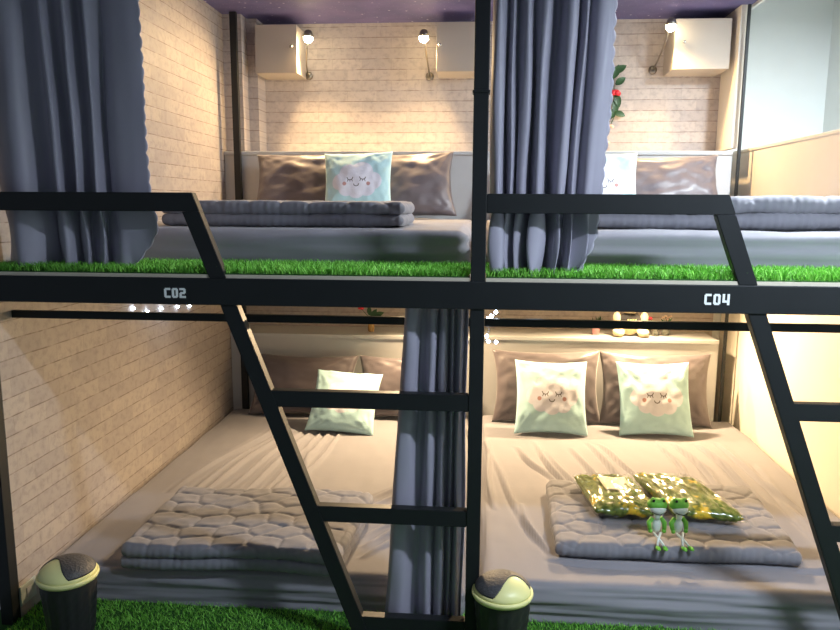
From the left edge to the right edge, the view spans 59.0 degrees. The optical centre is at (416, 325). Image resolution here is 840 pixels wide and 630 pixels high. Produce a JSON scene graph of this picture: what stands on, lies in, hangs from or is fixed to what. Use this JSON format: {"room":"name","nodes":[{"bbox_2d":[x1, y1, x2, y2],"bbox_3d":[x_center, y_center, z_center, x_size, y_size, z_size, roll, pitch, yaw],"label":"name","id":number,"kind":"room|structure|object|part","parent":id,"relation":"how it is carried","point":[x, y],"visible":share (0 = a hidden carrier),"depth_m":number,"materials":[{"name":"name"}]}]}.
{"room":"dormitory","nodes":[
{"label":"dormitory","id":0,"kind":"room"},
{"bbox_2d":[0,607,33,629],"bbox_3d":[0.470,1.238,2.675,4.350,0.050,6.300,1,9,5],"label":"floor","id":1,"kind":"structure","parent":0,"point":[2,627],"depth_m":2.88,"materials":[{"name":"black"}]},
{"bbox_2d":[59,409,467,615],"bbox_3d":[-0.577,0.861,4.176,1.761,0.201,2.419,1,9,5],"label":"mattress","id":2,"kind":"object","parent":1,"relation":"on","point":[241,451],"visible":0.46,"depth_m":3.64,"materials":[{"name":"grey fabric"}]},
{"bbox_2d":[120,486,373,576],"bbox_3d":[-0.706,0.886,3.277,0.978,0.133,0.704,1,9,5],"label":"quilt","id":3,"kind":"object","parent":2,"relation":"on","point":[200,529],"visible":0.85,"depth_m":3.08,"materials":[{"name":"grey fabric"}]},
{"bbox_2d":[248,353,357,413],"bbox_3d":[-0.797,0.418,5.215,0.762,0.420,0.227,1,9,7],"label":"pillow","id":4,"kind":"object","parent":2,"relation":"on","point":[300,372],"visible":0.48,"depth_m":5.17,"materials":[{"name":"brown fabric"}]},
{"bbox_2d":[305,369,382,435],"bbox_3d":[-0.477,0.505,4.899,0.464,0.359,0.328,1,9,7],"label":"cushion","id":5,"kind":"object","parent":2,"relation":"on","point":[357,421],"visible":0.8,"depth_m":4.80,"materials":[{"name":"white fabric"}]},
{"bbox_2d":[360,355,401,416],"bbox_3d":[-0.052,0.431,5.152,0.723,0.416,0.219,1,9,6],"label":"pillow","id":6,"kind":"object","parent":2,"relation":"on","point":[390,368],"visible":0.2,"depth_m":5.12,"materials":[{"name":"brown fabric"}]},
{"bbox_2d":[230,324,469,416],"bbox_3d":[-0.464,0.387,5.522,1.743,0.705,0.378,1,9,5],"label":"headboard","id":7,"kind":"object","parent":1,"relation":"on","point":[287,340],"visible":0.27,"depth_m":5.33,"materials":[{"name":"white laminate"}]},
{"bbox_2d":[358,308,383,331],"bbox_3d":[-0.328,-0.048,5.410,0.208,0.191,0.048,1,9,5],"label":"vase","id":8,"kind":"object","parent":7,"relation":"on","point":[370,312],"visible":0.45,"depth_m":5.40,"materials":[{"name":"orange glass"}]},
{"bbox_2d":[7,598,714,629],"bbox_3d":[0.193,1.202,2.654,3.574,0.024,0.771,1,9,5],"label":"artificial grass","id":9,"kind":"structure","parent":1,"relation":"on","point":[110,615],"depth_m":2.92,"materials":[{"name":"green plastic"}]},
{"bbox_2d":[35,553,99,629],"bbox_3d":[-1.316,1.023,2.810,0.220,0.304,0.220,1,9,5],"label":"bin","id":10,"kind":"object","parent":9,"relation":"on","point":[67,583],"visible":1,"depth_m":2.74,"materials":[{"name":"black plastic"}]},
{"bbox_3d":[-1.315,0.907,2.792,0.205,0.059,0.205,1,9,5],"label":"lid frame","id":11,"kind":"part","parent":10,"relation":"part of","materials":[{"name":"yellow plastic"}]},
{"bbox_3d":[-1.308,0.893,2.805,0.198,0.046,0.163,5,10,26],"label":"swing lid","id":12,"kind":"part","parent":10,"relation":"part of","materials":[{"name":"grey plastic"}]},
{"bbox_2d":[472,569,532,629],"bbox_3d":[0.306,1.046,2.673,0.220,0.319,0.220,0,9,-4],"label":"bin","id":13,"kind":"object","parent":9,"relation":"on","point":[503,597],"visible":1,"depth_m":2.59,"materials":[{"name":"black plastic"}]},
{"bbox_3d":[0.307,0.922,2.653,0.205,0.059,0.205,0,9,-4],"label":"lid frame","id":14,"kind":"part","parent":13,"relation":"part of","materials":[{"name":"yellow plastic"}]},
{"bbox_3d":[0.299,0.909,2.667,0.198,0.046,0.163,-4,10,-26],"label":"swing lid","id":15,"kind":"part","parent":13,"relation":"part of","materials":[{"name":"grey plastic"}]},
{"bbox_2d":[0,0,839,629],"bbox_3d":[0.331,-0.465,3.978,3.650,2.890,3.005,1,9,5],"label":"frame","id":16,"kind":"object","parent":1,"relation":"on","point":[749,297],"visible":0.85,"depth_m":2.59,"materials":[{"name":"black paint"}]},
{"bbox_3d":[-1.584,-0.258,2.681,0.050,2.880,0.050,1,9,5],"label":"post","id":17,"kind":"part","parent":16,"relation":"part of","materials":[{"name":"black paint"}]},
{"bbox_2d":[0,0,157,268],"bbox_3d":[-1.232,-0.782,2.648,0.611,1.172,0.114,1,9,5],"label":"curtain","id":18,"kind":"object","parent":16,"relation":"hanging from","point":[73,115],"visible":0.9,"depth_m":2.65,"materials":[{"name":"grey fabric"}]},
{"bbox_3d":[-1.155,-0.436,2.611,0.810,0.065,0.040,1,9,5],"label":"guard rail","id":19,"kind":"part","parent":16,"relation":"part of","materials":[{"name":"black metal"}]},
{"bbox_3d":[-0.740,-0.282,2.601,0.147,0.230,0.040,1,9,5],"label":"ladder rail","id":20,"kind":"part","parent":16,"relation":"part of","materials":[{"name":"black metal"}]},
{"bbox_2d":[0,256,470,277],"bbox_3d":[-0.669,-0.227,2.781,1.794,0.040,0.473,1,9,5],"label":"artificial grass","id":21,"kind":"structure","parent":16,"relation":"on","point":[170,266],"depth_m":2.64,"materials":[{"name":"green plastic"}]},
{"bbox_3d":[-1.240,-0.672,5.200,0.045,2.890,0.035,1,9,5],"label":"post","id":22,"kind":"part","parent":16,"relation":"part of","materials":[{"name":"metal"}]},
{"bbox_3d":[-0.677,-0.028,2.775,1.750,0.029,0.022,1,9,5],"label":"curtain rail","id":23,"kind":"part","parent":16,"relation":"part of","materials":[{"name":"black metal"}]},
{"bbox_3d":[-0.427,0.557,2.713,0.535,1.271,0.045,1,9,5],"label":"ladder rail","id":24,"kind":"part","parent":16,"relation":"part of","materials":[{"name":"black metal"}]},
{"bbox_2d":[142,218,471,263],"bbox_3d":[-0.564,-0.495,4.020,1.763,0.170,2.295,1,9,5],"label":"mattress","id":25,"kind":"object","parent":16,"relation":"on","point":[438,240],"visible":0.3,"depth_m":2.89,"materials":[{"name":"grey fabric"}]},
{"bbox_2d":[162,200,414,227],"bbox_3d":[-0.541,-0.501,3.320,1.040,0.117,0.568,1,9,3],"label":"quilt","id":26,"kind":"object","parent":25,"relation":"on","point":[261,213],"visible":0.92,"depth_m":3.05,"materials":[{"name":"grey fabric"}]},
{"bbox_2d":[256,154,325,200],"bbox_3d":[-0.730,-0.930,4.930,0.720,0.428,0.266,1,9,3],"label":"pillow","id":27,"kind":"object","parent":25,"relation":"on","point":[281,177],"visible":0.52,"depth_m":4.87,"materials":[{"name":"brown fabric"}]},
{"bbox_2d":[325,151,392,200],"bbox_3d":[-0.371,-0.883,4.678,0.442,0.430,0.238,0,9,0],"label":"cushion","id":28,"kind":"object","parent":25,"relation":"on","point":[349,177],"visible":0.65,"depth_m":4.62,"materials":[{"name":"fabric"}]},
{"bbox_2d":[390,151,456,215],"bbox_3d":[-0.086,-0.921,4.885,0.693,0.455,0.266,0,9,-1],"label":"pillow","id":29,"kind":"object","parent":25,"relation":"on","point":[423,180],"visible":0.53,"depth_m":4.81,"materials":[{"name":"brown fabric"}]},
{"bbox_2d":[224,151,472,219],"bbox_3d":[-0.457,-0.925,5.308,1.743,0.602,0.378,1,9,5],"label":"headboard","id":30,"kind":"object","parent":16,"relation":"on","point":[462,161],"visible":0.24,"depth_m":5.09,"materials":[{"name":"white laminate"}]},
{"bbox_2d":[385,308,468,615],"bbox_3d":[0.029,0.537,2.749,0.305,1.231,0.056,1,9,3],"label":"curtain","id":31,"kind":"object","parent":16,"relation":"hanging from","point":[425,569],"visible":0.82,"depth_m":2.74,"materials":[{"name":"grey fabric"}]},
{"bbox_3d":[0.210,-0.225,2.535,0.050,2.880,0.050,1,9,5],"label":"post","id":32,"kind":"part","parent":16,"relation":"part of","materials":[{"name":"black metal"}]},
{"bbox_2d":[485,310,497,343],"bbox_3d":[0.274,-0.051,2.716,0.049,0.242,0.013,1,9,5],"label":"fairy lights","id":33,"kind":"object","parent":16,"relation":"hanging from","point":[495,311],"visible":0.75,"depth_m":2.73,"materials":[{"name":"white plastic"}]},
{"bbox_2d":[488,0,617,274],"bbox_3d":[0.459,-0.752,2.515,0.421,1.172,0.127,1,9,2],"label":"curtain","id":34,"kind":"object","parent":16,"relation":"hanging from","point":[552,82],"visible":0.87,"depth_m":2.50,"materials":[{"name":"grey fabric"}]},
{"bbox_2d":[486,151,732,221],"bbox_3d":[1.256,-0.893,5.169,1.675,0.602,0.378,1,9,5],"label":"headboard","id":35,"kind":"object","parent":16,"relation":"on","point":[724,159],"visible":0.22,"depth_m":4.91,"materials":[{"name":"white laminate"}]},
{"bbox_3d":[0.639,-0.403,2.466,0.810,0.065,0.040,1,9,5],"label":"guard rail","id":36,"kind":"part","parent":16,"relation":"part of","materials":[{"name":"black metal"}]},
{"bbox_3d":[1.116,0.005,2.630,1.750,0.029,0.022,1,9,5],"label":"curtain rail","id":37,"kind":"part","parent":16,"relation":"part of","materials":[{"name":"black metal"}]},
{"bbox_2d":[485,261,839,282],"bbox_3d":[1.126,-0.196,2.644,1.794,0.040,0.456,1,9,5],"label":"artificial grass","id":38,"kind":"structure","parent":16,"relation":"on","point":[595,271],"depth_m":2.52,"materials":[{"name":"green plastic"}]},
{"bbox_2d":[486,220,839,268],"bbox_3d":[1.224,-0.463,3.877,1.753,0.172,2.290,1,9,5],"label":"mattress","id":39,"kind":"object","parent":16,"relation":"on","point":[626,246],"visible":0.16,"depth_m":2.77,"materials":[{"name":"grey fabric"}]},
{"bbox_2d":[602,153,636,193],"bbox_3d":[1.153,-0.866,4.614,0.440,0.416,0.209,1,9,5],"label":"cushion","id":40,"kind":"object","parent":39,"relation":"on","point":[620,169],"visible":0.27,"depth_m":4.56,"materials":[{"name":"white fabric"}]},
{"bbox_2d":[636,155,717,194],"bbox_3d":[1.567,-0.879,4.739,0.744,0.425,0.263,1,9,2],"label":"pillow","id":41,"kind":"object","parent":39,"relation":"on","point":[695,175],"visible":0.31,"depth_m":4.67,"materials":[{"name":"brown fabric"}]},
{"bbox_2d":[597,195,839,230],"bbox_3d":[1.371,-0.489,3.202,1.318,0.147,0.616,1,9,5],"label":"quilt","id":42,"kind":"object","parent":39,"relation":"on","point":[770,212],"visible":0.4,"depth_m":2.92,"materials":[{"name":"grey fabric"}]},
{"bbox_3d":[2.106,-0.612,4.940,0.020,2.890,0.018,1,9,5],"label":"post","id":43,"kind":"part","parent":16,"relation":"part of","materials":[{"name":"metal"}]},
{"bbox_3d":[1.054,-0.249,2.456,0.147,0.230,0.040,1,9,5],"label":"ladder rail","id":44,"kind":"part","parent":16,"relation":"part of","materials":[{"name":"black metal"}]},
{"bbox_3d":[1.367,0.591,2.568,0.535,1.271,0.045,1,9,5],"label":"ladder rail","id":45,"kind":"part","parent":16,"relation":"part of","materials":[{"name":"black metal"}]},
{"bbox_2d":[483,328,718,421],"bbox_3d":[1.249,0.413,5.382,1.675,0.715,0.378,1,9,5],"label":"headboard","id":46,"kind":"object","parent":1,"relation":"on","point":[534,340],"visible":0.38,"depth_m":5.18,"materials":[{"name":"white laminate"}]},
{"bbox_2d":[592,316,602,334],"bbox_3d":[1.277,-0.004,5.284,0.111,0.140,0.067,1,9,5],"label":"flower pot","id":47,"kind":"object","parent":46,"relation":"on","point":[594,331],"visible":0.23,"depth_m":5.27,"materials":[{"name":"pink ceramic"}]},
{"bbox_3d":[1.276,0.032,5.288,0.062,0.068,0.062,1,9,5],"label":"pot","id":48,"kind":"part","parent":47,"relation":"part of","materials":[{"name":"ceramic"}]},
{"bbox_2d":[613,312,648,336],"bbox_3d":[1.502,-0.063,5.210,0.248,0.282,0.175,1,9,5],"label":"teddy bear","id":49,"kind":"object","parent":46,"relation":"on","point":[633,316],"visible":0.57,"depth_m":5.19},
{"bbox_2d":[648,317,658,335],"bbox_3d":[1.668,0.008,5.242,0.084,0.134,0.052,1,9,5],"label":"flower pot","id":50,"kind":"object","parent":46,"relation":"on","point":[653,332],"visible":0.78,"depth_m":5.23,"materials":[{"name":"beige ceramic"}]},
{"bbox_3d":[1.684,0.033,5.244,0.052,0.085,0.052,1,9,5],"label":"glass","id":51,"kind":"part","parent":50,"relation":"part of","materials":[{"name":"glass"}]},
{"bbox_2d":[660,315,671,335],"bbox_3d":[1.764,0.000,5.259,0.085,0.145,0.063,1,9,5],"label":"flower pot","id":52,"kind":"object","parent":46,"relation":"on","point":[663,332],"visible":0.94,"depth_m":5.25,"materials":[{"name":"beige ceramic"}]},
{"bbox_3d":[1.766,0.024,5.266,0.056,0.095,0.056,1,9,5],"label":"glass","id":53,"kind":"part","parent":52,"relation":"part of","materials":[{"name":"glass"}]},
{"bbox_2d":[479,415,839,629],"bbox_3d":[1.210,0.898,4.031,1.762,0.192,2.424,1,9,5],"label":"mattress","id":54,"kind":"object","parent":1,"relation":"on","point":[516,535],"visible":0.64,"depth_m":3.18,"materials":[{"name":"grey fabric"}]},
{"bbox_2d":[491,349,600,423],"bbox_3d":[0.882,0.415,5.065,0.750,0.489,0.223,1,9,7],"label":"pillow","id":55,"kind":"object","parent":54,"relation":"on","point":[505,408],"visible":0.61,"depth_m":5.03,"materials":[{"name":"brown fabric"}]},
{"bbox_2d":[514,359,587,435],"bbox_3d":[0.872,0.468,4.826,0.470,0.450,0.256,1,9,6],"label":"cushion","id":56,"kind":"object","parent":54,"relation":"on","point":[550,396],"visible":1,"depth_m":4.76,"materials":[{"name":"white fabric"}]},
{"bbox_2d":[616,361,693,436],"bbox_3d":[1.537,0.476,4.802,0.470,0.450,0.249,1,9,3],"label":"cushion","id":57,"kind":"object","parent":54,"relation":"on","point":[654,398],"visible":1,"depth_m":4.74,"materials":[{"name":"white fabric"}]},
{"bbox_2d":[598,351,711,427],"bbox_3d":[1.605,0.428,5.008,0.751,0.489,0.228,2,9,8],"label":"pillow","id":58,"kind":"object","parent":54,"relation":"on","point":[698,364],"visible":0.52,"depth_m":4.97,"materials":[{"name":"brown fabric"}]},
{"bbox_2d":[546,479,802,565],"bbox_3d":[1.132,0.890,3.427,1.049,0.083,0.786,1,9,5],"label":"quilt","id":59,"kind":"object","parent":54,"relation":"on","point":[577,530],"visible":0.7,"depth_m":3.17,"materials":[{"name":"grey fabric"}]},
{"bbox_2d":[574,474,653,517],"bbox_3d":[0.931,0.797,3.500,0.298,0.106,0.492,0,9,-1],"label":"package","id":60,"kind":"object","parent":59,"relation":"on","point":[607,494],"visible":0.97,"depth_m":3.41,"materials":[{"name":"gold fabric"}]},
{"bbox_2d":[647,497,667,550],"bbox_3d":[1.004,0.818,3.072,0.084,0.191,0.147,1,9,2],"label":"frog figurine","id":61,"kind":"object","parent":59,"relation":"on","point":[657,506],"visible":1,"depth_m":3.09,"materials":[{"name":"green plastic"}]},
{"bbox_3d":[0.978,0.834,3.105,0.032,0.066,0.034,1,9,2],"label":"arm","id":62,"kind":"part","parent":61,"relation":"part of"},
{"bbox_2d":[647,497,666,507],"bbox_3d":[1.005,0.746,3.101,0.081,0.058,0.067,1,9,2],"label":"frog head","id":63,"kind":"object","parent":61,"relation":"attached to","point":[653,502],"depth_m":3.08},
{"bbox_3d":[1.002,0.886,3.075,0.011,0.039,0.067,5,10,28],"label":"leg","id":64,"kind":"part","parent":61,"relation":"part of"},
{"bbox_3d":[1.003,0.887,3.075,0.036,0.040,0.062,1,9,2],"label":"leg","id":65,"kind":"part","parent":61,"relation":"part of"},
{"bbox_3d":[1.030,0.835,3.104,0.032,0.066,0.034,1,9,2],"label":"arm","id":66,"kind":"part","parent":61,"relation":"part of"},
{"bbox_2d":[669,498,693,551],"bbox_3d":[1.100,0.819,3.071,0.084,0.191,0.147,-1,9,-8],"label":"frog figurine","id":67,"kind":"object","parent":59,"relation":"on","point":[679,506],"visible":1,"depth_m":3.08,"materials":[{"name":"green plastic"}]},
{"bbox_3d":[1.070,0.836,3.099,0.032,0.066,0.034,-1,9,-8],"label":"arm","id":68,"kind":"part","parent":67,"relation":"part of"},
{"bbox_2d":[669,498,688,508],"bbox_3d":[1.095,0.746,3.099,0.081,0.058,0.067,-1,9,-8],"label":"frog head","id":69,"kind":"object","parent":67,"relation":"attached to","point":[676,503],"depth_m":3.08},
{"bbox_3d":[1.101,0.887,3.073,0.011,0.039,0.067,3,10,18],"label":"leg","id":70,"kind":"part","parent":67,"relation":"part of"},
{"bbox_3d":[1.101,0.887,3.073,0.011,0.040,0.067,-6,11,-34],"label":"leg","id":71,"kind":"part","parent":67,"relation":"part of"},
{"bbox_3d":[1.122,0.835,3.106,0.032,0.066,0.034,-1,9,-8],"label":"arm","id":72,"kind":"part","parent":67,"relation":"part of"},
{"bbox_2d":[632,472,744,521],"bbox_3d":[1.256,0.802,3.484,0.297,0.106,0.611,-1,9,-6],"label":"package","id":73,"kind":"object","parent":59,"relation":"on","point":[704,504],"visible":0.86,"depth_m":3.41,"materials":[{"name":"gold fabric"}]},
{"bbox_2d":[0,0,233,616],"bbox_3d":[-1.460,-0.512,4.180,0.055,2.900,2.999,1,9,5],"label":"wall","id":74,"kind":"structure","parent":0,"point":[94,410],"depth_m":3.82,"materials":[{"name":"white brick"}]},
{"bbox_2d":[19,575,36,605],"bbox_3d":[-1.555,1.063,2.969,0.010,0.080,0.100,1,9,5],"label":"wall socket","id":75,"kind":"object","parent":74,"relation":"attached to","point":[28,590],"visible":1,"depth_m":2.96,"materials":[{"name":"white plastic"}]},
{"bbox_2d":[102,305,190,311],"bbox_3d":[-1.435,-0.123,4.139,0.013,0.158,1.300,1,9,5],"label":"fairy lights","id":76,"kind":"object","parent":74,"relation":"attached to","point":[102,305],"visible":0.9,"depth_m":3.99,"materials":[{"name":"white plastic"}]},
{"bbox_2d":[222,14,249,150],"bbox_3d":[-1.256,-1.694,5.287,0.130,0.920,0.310,1,9,5],"label":"trim","id":77,"kind":"structure","parent":74,"relation":"attached to","point":[241,20],"depth_m":5.15,"materials":[{"name":"beige wood"}]},
{"bbox_2d":[204,0,757,24],"bbox_3d":[0.155,-1.677,2.208,3.550,0.050,6.260,1,9,5],"label":"ceiling","id":78,"kind":"structure","parent":0,"point":[268,12],"depth_m":4.91,"materials":[{"name":"paint"}]},
{"bbox_2d":[246,0,833,420],"bbox_3d":[0.796,-1.005,5.414,4.225,3.500,0.060,1,9,5],"label":"wall","id":79,"kind":"structure","parent":0,"point":[369,89],"depth_m":5.30,"materials":[{"name":"white brick"}]},
{"bbox_2d":[246,18,266,150],"bbox_3d":[-1.151,-1.703,5.342,0.070,0.920,0.180,1,9,5],"label":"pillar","id":80,"kind":"structure","parent":79,"relation":"attached to","point":[256,83],"depth_m":5.28,"materials":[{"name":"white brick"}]},
{"bbox_2d":[254,24,305,79],"bbox_3d":[-0.960,-1.921,5.227,0.292,0.318,0.303,1,9,5],"label":"upper cabinet","id":81,"kind":"object","parent":79,"relation":"attached to","point":[280,50],"visible":0.98,"depth_m":5.11,"materials":[{"name":"grey laminate"}]},
{"bbox_2d":[303,30,312,79],"bbox_3d":[-0.762,-1.899,5.221,0.068,0.290,0.312,-1,9,-8],"label":"wall lamp","id":82,"kind":"object","parent":79,"relation":"attached to","point":[308,35],"visible":0.98,"depth_m":5.08,"materials":[{"name":"grey metal"}]},
{"bbox_3d":[-0.771,-1.908,5.221,0.024,0.258,0.260,-1,9,-9],"label":"arm","id":83,"kind":"part","parent":82,"relation":"part of","materials":[{"name":"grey metal"}]},
{"bbox_3d":[-0.745,-1.999,5.082,0.068,0.047,0.068,1,9,5],"label":"lamp shade","id":84,"kind":"part","parent":82,"relation":"part of","materials":[{"name":"grey metal"}]},
{"bbox_3d":[-0.746,-1.968,5.087,0.064,0.064,0.064,1,9,5],"label":"bulb","id":85,"kind":"part","parent":82,"relation":"part of","materials":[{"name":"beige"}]},
{"bbox_2d":[419,29,433,80],"bbox_3d":[0.066,-1.875,5.153,0.068,0.293,0.302,2,9,9],"label":"wall lamp","id":86,"kind":"object","parent":79,"relation":"attached to","point":[423,35],"visible":1,"depth_m":5.02,"materials":[{"name":"grey metal"}]},
{"bbox_3d":[0.047,-1.947,5.024,0.064,0.064,0.064,1,9,5],"label":"bulb","id":87,"kind":"part","parent":86,"relation":"part of","materials":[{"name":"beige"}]},
{"bbox_3d":[0.047,-1.978,5.019,0.068,0.047,0.068,1,9,5],"label":"lamp shade","id":88,"kind":"part","parent":86,"relation":"part of","materials":[{"name":"grey metal"}]},
{"bbox_3d":[0.071,-1.884,5.155,0.017,0.261,0.255,2,9,10],"label":"arm","id":89,"kind":"part","parent":86,"relation":"part of","materials":[{"name":"grey metal"}]},
{"bbox_2d":[436,22,474,77],"bbox_3d":[0.281,-1.898,5.127,0.278,0.318,0.303,1,9,5],"label":"upper cabinet","id":90,"kind":"object","parent":79,"relation":"attached to","point":[455,41],"visible":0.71,"depth_m":5.01,"materials":[{"name":"grey laminate"}]},
{"bbox_2d":[608,65,626,143],"bbox_3d":[1.369,-1.534,5.181,0.167,0.565,0.106,4,10,19],"label":"flower garland","id":91,"kind":"object","parent":79,"relation":"hanging from","point":[616,103],"visible":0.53,"depth_m":5.19,"materials":[{"name":"green plant"}]},
{"bbox_3d":[1.368,-1.617,5.158,0.095,0.042,0.087,4,10,20],"label":"red flower","id":92,"kind":"part","parent":91,"relation":"part of","materials":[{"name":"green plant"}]},
{"bbox_2d":[648,17,676,73],"bbox_3d":[1.643,-1.868,4.973,0.069,0.293,0.397,0,9,0],"label":"wall lamp","id":93,"kind":"object","parent":79,"relation":"attached to","point":[671,23],"visible":1,"depth_m":4.81,"materials":[{"name":"grey metal"}]},
{"bbox_3d":[1.642,-1.877,4.976,0.017,0.262,0.348,0,9,0],"label":"arm","id":94,"kind":"part","parent":93,"relation":"part of","materials":[{"name":"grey metal"}]},
{"bbox_3d":[1.644,-1.932,4.796,0.064,0.064,0.064,1,9,5],"label":"bulb","id":95,"kind":"part","parent":93,"relation":"part of","materials":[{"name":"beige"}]},
{"bbox_3d":[1.644,-1.963,4.791,0.068,0.047,0.068,1,9,5],"label":"lamp shade","id":96,"kind":"part","parent":93,"relation":"part of","materials":[{"name":"grey metal"}]},
{"bbox_2d":[663,18,731,75],"bbox_3d":[1.886,-1.869,4.997,0.360,0.318,0.303,1,9,5],"label":"upper cabinet","id":97,"kind":"object","parent":79,"relation":"attached to","point":[696,47],"visible":0.88,"depth_m":4.88,"materials":[{"name":"grey laminate"}]},
{"bbox_2d":[715,5,747,150],"bbox_3d":[2.119,-1.641,4.997,0.045,0.897,0.340,1,9,5],"label":"trim","id":98,"kind":"structure","parent":79,"relation":"attached to","point":[730,79],"depth_m":4.90,"materials":[{"name":"beige wood"}]},
{"bbox_2d":[751,0,764,9],"bbox_3d":[1.933,-1.901,1.992,0.020,0.620,6.200,1,9,5],"label":"trim","id":99,"kind":"structure","parent":79,"relation":"attached to","point":[758,2],"depth_m":4.68,"materials":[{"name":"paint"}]},
{"bbox_2d":[713,133,839,518],"bbox_3d":[2.123,0.009,3.943,0.045,1.985,2.940,1,9,5],"label":"wall partition","id":100,"kind":"structure","parent":0,"point":[810,362],"depth_m":4.20,"materials":[{"name":"beige wood"}]},
{"bbox_2d":[733,129,839,153],"bbox_3d":[2.128,-0.980,3.782,0.059,0.018,2.940,1,9,5],"label":"trim","id":101,"kind":"structure","parent":100,"relation":"attached to","point":[838,130],"depth_m":4.22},
{"bbox_2d":[822,0,839,132],"bbox_3d":[2.603,-0.467,2.168,0.080,3.500,6.200,1,9,5],"label":"wall","id":102,"kind":"structure","parent":0,"point":[831,122],"depth_m":5.00,"materials":[{"name":"paint"}]}
]}

